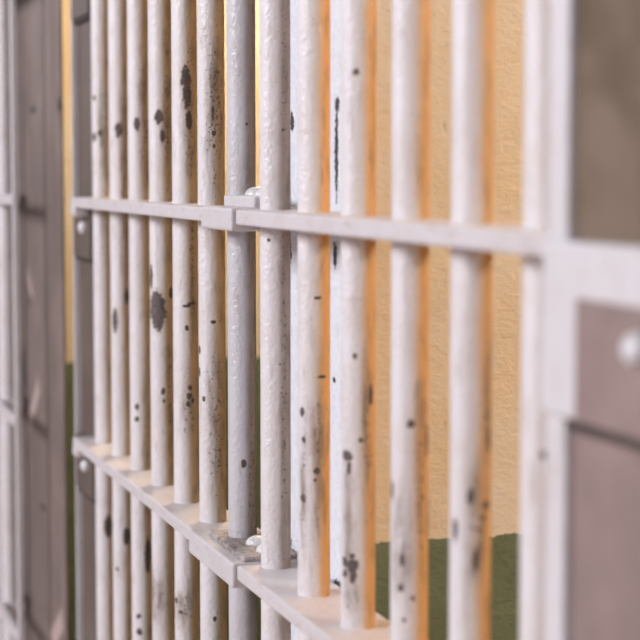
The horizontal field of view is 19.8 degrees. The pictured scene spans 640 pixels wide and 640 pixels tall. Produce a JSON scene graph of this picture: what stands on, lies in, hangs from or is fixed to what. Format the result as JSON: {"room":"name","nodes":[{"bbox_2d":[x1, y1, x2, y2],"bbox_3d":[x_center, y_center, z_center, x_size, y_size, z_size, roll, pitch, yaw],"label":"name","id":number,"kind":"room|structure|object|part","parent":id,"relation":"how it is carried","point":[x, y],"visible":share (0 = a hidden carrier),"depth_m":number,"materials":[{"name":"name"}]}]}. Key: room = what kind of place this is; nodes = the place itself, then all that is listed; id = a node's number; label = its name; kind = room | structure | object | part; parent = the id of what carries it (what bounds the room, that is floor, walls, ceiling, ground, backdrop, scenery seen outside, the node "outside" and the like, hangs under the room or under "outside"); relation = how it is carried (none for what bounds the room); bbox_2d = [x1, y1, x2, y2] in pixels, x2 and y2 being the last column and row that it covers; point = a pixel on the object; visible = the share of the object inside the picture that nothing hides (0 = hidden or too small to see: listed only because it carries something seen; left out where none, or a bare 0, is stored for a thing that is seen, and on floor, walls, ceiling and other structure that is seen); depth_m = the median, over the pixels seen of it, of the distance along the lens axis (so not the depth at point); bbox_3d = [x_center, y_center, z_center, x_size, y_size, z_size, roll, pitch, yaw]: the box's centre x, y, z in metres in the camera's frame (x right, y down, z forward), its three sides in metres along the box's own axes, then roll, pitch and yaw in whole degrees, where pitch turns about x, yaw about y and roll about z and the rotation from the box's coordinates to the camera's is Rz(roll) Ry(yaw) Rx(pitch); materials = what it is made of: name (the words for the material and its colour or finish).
{"room":"prison interior","nodes":[
{"label":"prison interior","id":0,"kind":"room"},
{"bbox_2d":[16,0,68,639],"bbox_3d":[-0.481,0.184,3.040,0.004,2.205,0.710,-1,5,-18],"label":"wall","id":1,"kind":"structure","parent":0,"point":[38,22],"depth_m":2.86,"materials":[{"name":"grey metal"}]},
{"bbox_2d":[62,0,260,639],"bbox_3d":[0.801,0.128,3.728,2.738,2.205,0.172,-1,5,-18],"label":"wall","id":2,"kind":"structure","parent":0,"point":[66,31],"depth_m":3.26,"materials":[{"name":"yellow paint"}]},
{"bbox_2d":[290,0,524,639],"bbox_3d":[1.301,0.255,2.160,2.738,2.205,0.174,-1,5,-18],"label":"wall","id":3,"kind":"structure","parent":0,"point":[509,47],"depth_m":1.67,"materials":[{"name":"yellow paint"}]},
{"bbox_3d":[-3.077,1.375,3.044,10.890,0.172,11.440,-1,5,-18],"label":"floor","id":4,"kind":"structure","parent":0,"visible":0},
{"bbox_2d":[0,0,25,639],"bbox_3d":[-0.611,0.176,3.335,0.044,2.169,1.090,-1,5,-18],"label":"bars","id":5,"kind":"object","parent":4,"relation":"in","point":[12,603],"visible":1,"depth_m":2.99,"materials":[{"name":"metal"}]},
{"bbox_2d":[70,0,297,639],"bbox_3d":[-0.199,0.265,2.232,0.072,2.169,0.988,-1,5,-18],"label":"bars","id":6,"kind":"object","parent":4,"relation":"in","point":[157,554],"visible":0.96,"depth_m":2.17,"materials":[{"name":"metal"}]},
{"bbox_3d":[-0.332,-0.464,2.575,0.011,0.077,0.129,-1,5,-18],"label":"bracket plate","id":7,"kind":"part","parent":6,"relation":"part of","materials":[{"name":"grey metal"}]},
{"bbox_3d":[-0.332,-0.127,2.602,0.011,0.077,0.129,-1,5,-18],"label":"bracket plate","id":8,"kind":"part","parent":6,"relation":"part of","materials":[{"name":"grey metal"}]},
{"bbox_3d":[-0.332,0.209,2.630,0.011,0.077,0.129,-1,5,-18],"label":"bracket plate","id":9,"kind":"part","parent":6,"relation":"part of","materials":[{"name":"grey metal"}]},
{"bbox_3d":[-0.325,0.232,2.634,0.010,2.168,0.132,-1,5,-18],"label":"plate","id":10,"kind":"part","parent":6,"relation":"part of","materials":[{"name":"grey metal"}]},
{"bbox_2d":[236,0,639,639],"bbox_3d":[0.083,0.338,1.329,0.078,2.169,0.906,-1,5,-18],"label":"bars","id":11,"kind":"object","parent":4,"relation":"in","point":[578,237],"visible":1,"depth_m":1.26,"materials":[{"name":"metal"}]},
{"bbox_3d":[0.170,0.015,0.951,0.011,0.095,0.183,-1,5,-18],"label":"bracket plate","id":12,"kind":"part","parent":11,"relation":"part of","materials":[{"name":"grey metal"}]},
{"bbox_3d":[0.177,0.365,0.982,0.010,2.168,0.186,-1,5,-18],"label":"plate","id":13,"kind":"part","parent":11,"relation":"part of","materials":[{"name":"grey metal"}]}
]}

